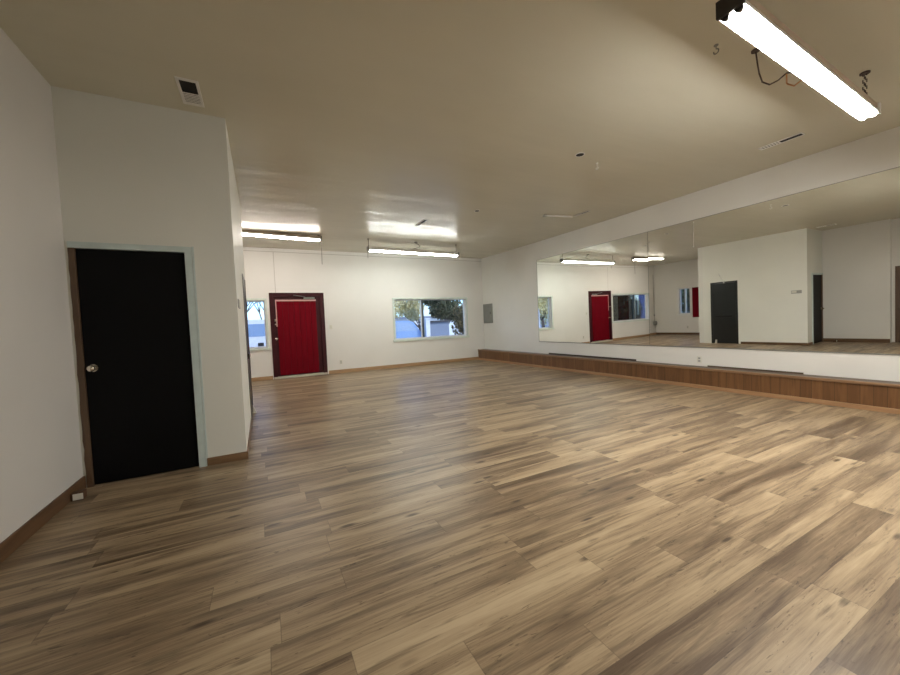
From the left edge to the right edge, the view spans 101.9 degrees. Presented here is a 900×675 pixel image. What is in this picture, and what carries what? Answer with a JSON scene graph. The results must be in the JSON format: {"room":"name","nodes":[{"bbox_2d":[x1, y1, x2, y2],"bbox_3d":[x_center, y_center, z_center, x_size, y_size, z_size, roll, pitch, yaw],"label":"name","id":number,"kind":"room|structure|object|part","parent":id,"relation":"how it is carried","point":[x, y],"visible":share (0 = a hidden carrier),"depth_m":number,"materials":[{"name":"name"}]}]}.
{"room":"dance studio","nodes":[
{"label":"dance studio","id":0,"kind":"room"},
{"bbox_2d":[0,27,82,542],"bbox_3d":[-2.971,-0.445,2.448,0.140,3.500,1.304,-4,3,-27],"label":"wall","id":1,"kind":"structure","parent":0,"point":[41,458],"depth_m":2.57,"materials":[{"name":"grey paint"}]},
{"bbox_2d":[0,476,85,563],"bbox_3d":[-2.829,1.246,2.547,0.016,0.105,1.300,-4,3,-27],"label":"baseboard","id":2,"kind":"structure","parent":1,"relation":"attached to","point":[21,535],"depth_m":2.45,"materials":[{"name":"brown wood"}]},
{"bbox_2d":[51,86,246,487],"bbox_3d":[-2.758,-0.490,3.369,1.363,3.500,0.140,-4,3,-27],"label":"wall","id":3,"kind":"structure","parent":0,"point":[130,172],"depth_m":3.35,"materials":[{"name":"white paint"}]},
{"bbox_2d":[67,241,207,487],"bbox_3d":[-2.787,0.214,3.325,0.879,2.100,0.202,-4,3,-27],"label":"door","id":4,"kind":"structure","parent":3,"relation":"in","point":[135,310],"depth_m":3.29,"materials":[{"name":"black paint"}]},
{"bbox_3d":[-3.058,0.264,3.118,0.064,0.064,0.080,-4,3,-27],"label":"knob","id":5,"kind":"part","parent":4,"relation":"part of","materials":[{"name":"silver metal"}]},
{"bbox_2d":[207,451,247,465],"bbox_3d":[-2.188,1.192,3.604,0.347,0.075,0.014,-4,3,-27],"label":"baseboard","id":6,"kind":"structure","parent":3,"relation":"attached to","point":[242,455],"depth_m":3.60,"materials":[{"name":"brown wood"}]},
{"bbox_2d":[225,121,250,447],"bbox_3d":[-2.798,-0.543,4.780,0.140,3.500,2.684,-4,3,-27],"label":"wall","id":7,"kind":"structure","parent":0,"point":[234,197],"depth_m":4.26,"materials":[{"name":"paint"}]},
{"bbox_2d":[242,274,252,417],"bbox_3d":[-3.084,0.149,5.446,0.162,2.090,0.780,-4,3,-27],"label":"door","id":8,"kind":"structure","parent":7,"relation":"in","point":[243,280],"depth_m":5.45,"materials":[{"name":"black paint"}]},
{"bbox_2d":[247,418,251,457],"bbox_3d":[-2.410,1.171,4.400,0.012,0.075,1.606,-4,3,-27],"label":"baseboard","id":9,"kind":"structure","parent":7,"relation":"attached to","point":[249,438],"depth_m":4.14,"materials":[{"name":"brown wood"}]},
{"bbox_2d":[243,247,484,378],"bbox_3d":[-3.551,-0.748,10.220,10.816,3.550,0.180,-4,3,-27],"label":"wall","id":10,"kind":"structure","parent":0,"point":[358,289],"depth_m":10.69,"materials":[{"name":"white paint"}]},
{"bbox_2d":[246,298,270,350],"bbox_3d":[-5.878,-0.281,8.996,2.553,1.340,0.193,-4,3,-27],"label":"window","id":11,"kind":"structure","parent":10,"relation":"in","point":[264,300],"depth_m":9.49,"materials":[{"name":"green paint"}]},
{"bbox_2d":[251,376,272,381],"bbox_3d":[-6.358,1.161,8.699,3.870,0.095,0.016,-4,3,-27],"label":"baseboard","id":12,"kind":"structure","parent":10,"relation":"attached to","point":[266,377],"depth_m":9.46,"materials":[{"name":"brown wood"}]},
{"bbox_2d":[269,293,327,378],"bbox_3d":[-4.083,-0.070,9.892,1.361,2.267,0.278,-4,3,-27],"label":"door","id":13,"kind":"structure","parent":10,"relation":"in","point":[297,320],"depth_m":9.86,"materials":[{"name":"red paint"}]},
{"bbox_3d":[-4.098,0.000,9.872,0.980,1.960,0.022,-4,3,-27],"label":"board panel","id":14,"kind":"part","parent":13,"relation":"part of","materials":[{"name":"red paint"}]},
{"bbox_2d":[329,357,478,373],"bbox_3d":[-1.205,0.839,11.344,4.912,0.095,0.016,-4,3,-27],"label":"baseboard","id":15,"kind":"structure","parent":10,"relation":"attached to","point":[470,358],"depth_m":11.17,"materials":[{"name":"brown wood"}]},
{"bbox_2d":[392,297,468,341],"bbox_3d":[-0.592,-0.603,11.710,2.649,1.343,0.193,-4,3,-27],"label":"window","id":16,"kind":"structure","parent":10,"relation":"in","point":[422,337],"depth_m":11.62,"materials":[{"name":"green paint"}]},
{"bbox_3d":[-0.875,-0.601,11.636,0.065,1.180,0.065,-4,3,-27],"label":"meeting rail","id":17,"kind":"part","parent":16,"relation":"part of","materials":[{"name":"white metal"}]},
{"bbox_2d":[0,360,899,674],"bbox_3d":[-0.172,1.194,3.876,10.856,0.120,14.613,-4,3,-27],"label":"floor","id":18,"kind":"structure","parent":0,"point":[470,517],"depth_m":2.11,"materials":[{"name":"wood"}]},
{"bbox_2d":[70,489,86,501],"bbox_3d":[-2.963,1.259,2.914,0.076,0.062,0.076,-4,3,-27],"label":"block","id":19,"kind":"object","parent":18,"relation":"on","point":[76,495],"visible":1,"depth_m":2.89,"materials":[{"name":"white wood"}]},
{"bbox_2d":[478,349,899,413],"bbox_3d":[4.332,0.678,6.194,0.281,0.347,14.232,-4,3,-27],"label":"bench","id":20,"kind":"object","parent":18,"relation":"on","point":[863,394],"visible":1,"depth_m":5.66,"materials":[{"name":"brown wood"}]},
{"bbox_2d":[0,0,899,258],"bbox_3d":[-0.266,-2.413,3.618,11.056,0.391,14.550,-4,3,-27],"label":"ceiling","id":21,"kind":"structure","parent":0,"point":[349,123],"depth_m":3.36,"materials":[{"name":"paint"}]},
{"bbox_2d":[174,76,204,107],"bbox_3d":[-2.239,-2.110,3.151,0.160,0.014,0.385,-4,3,-27],"label":"ceiling vent","id":22,"kind":"object","parent":21,"relation":"in","point":[189,89],"visible":1,"depth_m":3.13,"materials":[{"name":"white metal"}]},
{"bbox_2d":[242,230,321,251],"bbox_3d":[-4.026,-1.946,7.771,2.494,0.662,0.140,-2,2,-27],"label":"fluorescent light","id":23,"kind":"object","parent":21,"relation":"hanging from","point":[244,232],"visible":0.57,"depth_m":7.92,"materials":[{"name":"white plastic"}]},
{"bbox_2d":[366,239,459,256],"bbox_3d":[-0.888,-2.226,9.394,2.504,0.468,0.144,-3,2,-27],"label":"fluorescent light","id":24,"kind":"object","parent":21,"relation":"hanging from","point":[369,248],"visible":1,"depth_m":9.30,"materials":[{"name":"white plastic"}]},
{"bbox_2d":[415,219,427,225],"bbox_3d":[-0.584,-2.365,7.527,0.090,0.014,0.470,-4,3,-27],"label":"ceiling vent","id":25,"kind":"object","parent":21,"relation":"in","point":[424,220],"visible":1,"depth_m":7.52,"materials":[{"name":"grey metal"}]},
{"bbox_2d":[543,214,572,217],"bbox_3d":[2.183,-2.452,7.394,0.673,0.040,0.077,-3,2,-17],"label":"ceiling strip","id":26,"kind":"object","parent":21,"relation":"attached to","point":[544,215],"visible":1,"depth_m":7.36,"materials":[{"name":"white metal"}]},
{"bbox_2d":[575,152,584,156],"bbox_3d":[1.663,-2.338,4.672,0.124,0.012,0.124,-4,3,-27],"label":"ceiling fixture","id":27,"kind":"object","parent":21,"relation":"attached to","point":[580,154],"depth_m":4.66,"materials":[{"name":"black metal"}]},
{"bbox_2d":[713,44,718,54],"bbox_3d":[2.082,-2.252,2.858,0.032,0.071,0.038,-2,2,11],"label":"ceiling hook","id":28,"kind":"object","parent":21,"relation":"attached to","point":[715,45],"visible":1,"depth_m":2.85,"materials":[{"name":"grey metal"}]},
{"bbox_2d":[758,132,804,149],"bbox_3d":[4.113,-2.435,4.543,0.100,0.014,0.430,-4,3,-27],"label":"ceiling vent","id":29,"kind":"object","parent":21,"relation":"in","point":[801,133],"visible":1,"depth_m":4.53,"materials":[{"name":"white metal"}]},
{"bbox_2d":[716,0,880,120],"bbox_3d":[2.642,-2.121,2.861,2.584,0.381,0.464,-4,3,-29],"label":"fluorescent light","id":30,"kind":"object","parent":21,"relation":"hanging from","point":[749,19],"visible":1,"depth_m":2.52,"materials":[{"name":"white plastic"}]},
{"bbox_3d":[2.596,-2.177,2.993,0.324,0.275,0.387,-2,2,6],"label":"supply cord","id":31,"kind":"part","parent":30,"relation":"part of","materials":[{"name":"metal"}]},
{"bbox_3d":[3.722,-2.239,3.277,0.070,0.269,0.070,-4,3,-29],"label":"hanging chain","id":32,"kind":"part","parent":30,"relation":"part of","materials":[{"name":"metal"}]},
{"bbox_2d":[481,126,899,381],"bbox_3d":[4.469,-0.934,6.238,0.180,3.550,14.233,-4,3,-27],"label":"wall","id":33,"kind":"structure","parent":0,"point":[509,278],"depth_m":6.33,"materials":[{"name":"white paint"}]},
{"bbox_2d":[483,303,492,322],"bbox_3d":[1.266,-0.802,12.239,0.052,0.643,0.520,-4,3,-27],"label":"breaker panel","id":34,"kind":"object","parent":33,"relation":"attached to","point":[487,308],"visible":1,"depth_m":12.19,"materials":[{"name":"grey metal"}]},
{"bbox_2d":[549,353,635,360],"bbox_3d":[3.225,0.444,8.618,0.012,0.034,2.560,-4,3,-27],"label":"trim","id":35,"kind":"structure","parent":33,"relation":"attached to","point":[549,353],"depth_m":8.38,"materials":[{"name":"brown wood"}]},
{"bbox_2d":[537,232,649,344],"bbox_3d":[3.154,-0.975,8.588,0.008,2.210,3.225,-4,3,-27],"label":"wall mirror","id":36,"kind":"object","parent":33,"relation":"attached to","point":[599,293],"visible":1,"depth_m":8.23,"materials":[{"name":"white mirror"}]},
{"bbox_2d":[697,356,701,362],"bbox_3d":[4.365,0.387,6.394,0.009,0.120,0.076,-4,3,-27],"label":"power outlet","id":37,"kind":"object","parent":33,"relation":"attached to","point":[699,358],"visible":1,"depth_m":6.39,"materials":[{"name":"white plastic"}]},
{"bbox_2d":[536,167,899,354],"bbox_3d":[4.099,-0.939,6.748,0.012,2.230,7.378,-4,3,-27],"label":"trim","id":38,"kind":"structure","parent":33,"relation":"attached to","point":[896,167],"depth_m":5.74,"materials":[{"name":"grey metal"}]},
{"bbox_2d":[707,365,803,373],"bbox_3d":[4.715,0.499,5.724,0.010,0.022,1.250,-4,3,-27],"label":"trim","id":39,"kind":"structure","parent":33,"relation":"attached to","point":[707,365],"depth_m":5.63,"materials":[{"name":"brown wood"}]},
{"bbox_2d":[648,167,899,353],"bbox_3d":[4.841,-0.919,5.309,0.008,2.210,4.139,-4,3,-27],"label":"wall mirror","id":40,"kind":"object","parent":33,"relation":"attached to","point":[818,269],"visible":1,"depth_m":5.25,"materials":[{"name":"white mirror"}]},
{"label":"outside","id":41,"kind":"structure","parent":0,"visible":0},
{"bbox_3d":[-16.201,0.675,37.122,85.000,0.190,59.187,-4,3,-27],"label":"ground","id":42,"kind":"structure","parent":41,"visible":0},
{"bbox_2d":[247,302,263,319],"bbox_3d":[-9.688,-1.206,18.834,2.716,4.446,4.180,-2,2,4],"label":"bare tree","id":43,"kind":"object","parent":42,"relation":"on","point":[258,309],"visible":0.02,"depth_m":18.87,"materials":[{"name":"grey plant"}]},
{"bbox_2d":[248,320,265,346],"bbox_3d":[-6.793,0.123,15.571,3.320,1.790,1.950,-4,3,-27],"label":"van","id":44,"kind":"object","parent":42,"relation":"on","point":[256,328],"visible":0.16,"depth_m":14.14,"materials":[{"name":"white paint"}]},
{"bbox_2d":[395,321,420,338],"bbox_3d":[-3.389,0.030,17.208,3.770,1.560,1.750,-4,3,-27],"label":"car","id":45,"kind":"object","parent":42,"relation":"on","point":[404,329],"visible":0.03,"depth_m":16.95,"materials":[{"name":"blue paint"}]},
{"bbox_2d":[394,300,425,330],"bbox_3d":[-2.708,-1.309,22.090,2.620,3.816,1.882,-4,3,-27],"label":"tree","id":46,"kind":"object","parent":42,"relation":"on","point":[410,308],"visible":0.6,"depth_m":21.69,"materials":[{"name":"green plant"}]},
{"bbox_2d":[424,318,430,336],"bbox_3d":[-1.053,-0.097,17.126,0.280,1.620,0.280,-4,3,-27],"label":"gate post","id":47,"kind":"object","parent":42,"relation":"on","point":[426,320],"visible":0.62,"depth_m":17.02,"materials":[{"name":"white"}]},
{"bbox_2d":[395,316,461,334],"bbox_3d":[-6.575,-0.460,28.101,26.400,1.960,4.400,-4,3,-27],"label":"building","id":48,"kind":"structure","parent":42,"relation":"on","point":[402,318],"depth_m":28.46,"materials":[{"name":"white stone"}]},
{"bbox_2d":[418,320,450,335],"bbox_3d":[-0.757,-0.098,18.392,1.280,1.500,1.200,-4,3,-27],"label":"shed","id":49,"kind":"object","parent":42,"relation":"on","point":[437,327],"visible":0.33,"depth_m":17.95,"materials":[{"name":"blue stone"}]},
{"bbox_2d":[423,300,462,322],"bbox_3d":[-0.385,-1.381,20.713,3.006,3.867,1.733,-4,3,-27],"label":"tree","id":50,"kind":"object","parent":42,"relation":"on","point":[439,309],"visible":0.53,"depth_m":20.33,"materials":[{"name":"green plant"}]},
{"bbox_2d":[451,302,463,334],"bbox_3d":[0.663,-0.613,18.586,1.408,2.430,0.951,-1,3,40],"label":"tree","id":51,"kind":"object","parent":42,"relation":"on","point":[458,316],"visible":0.54,"depth_m":18.49,"materials":[{"name":"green plant"}]}
]}

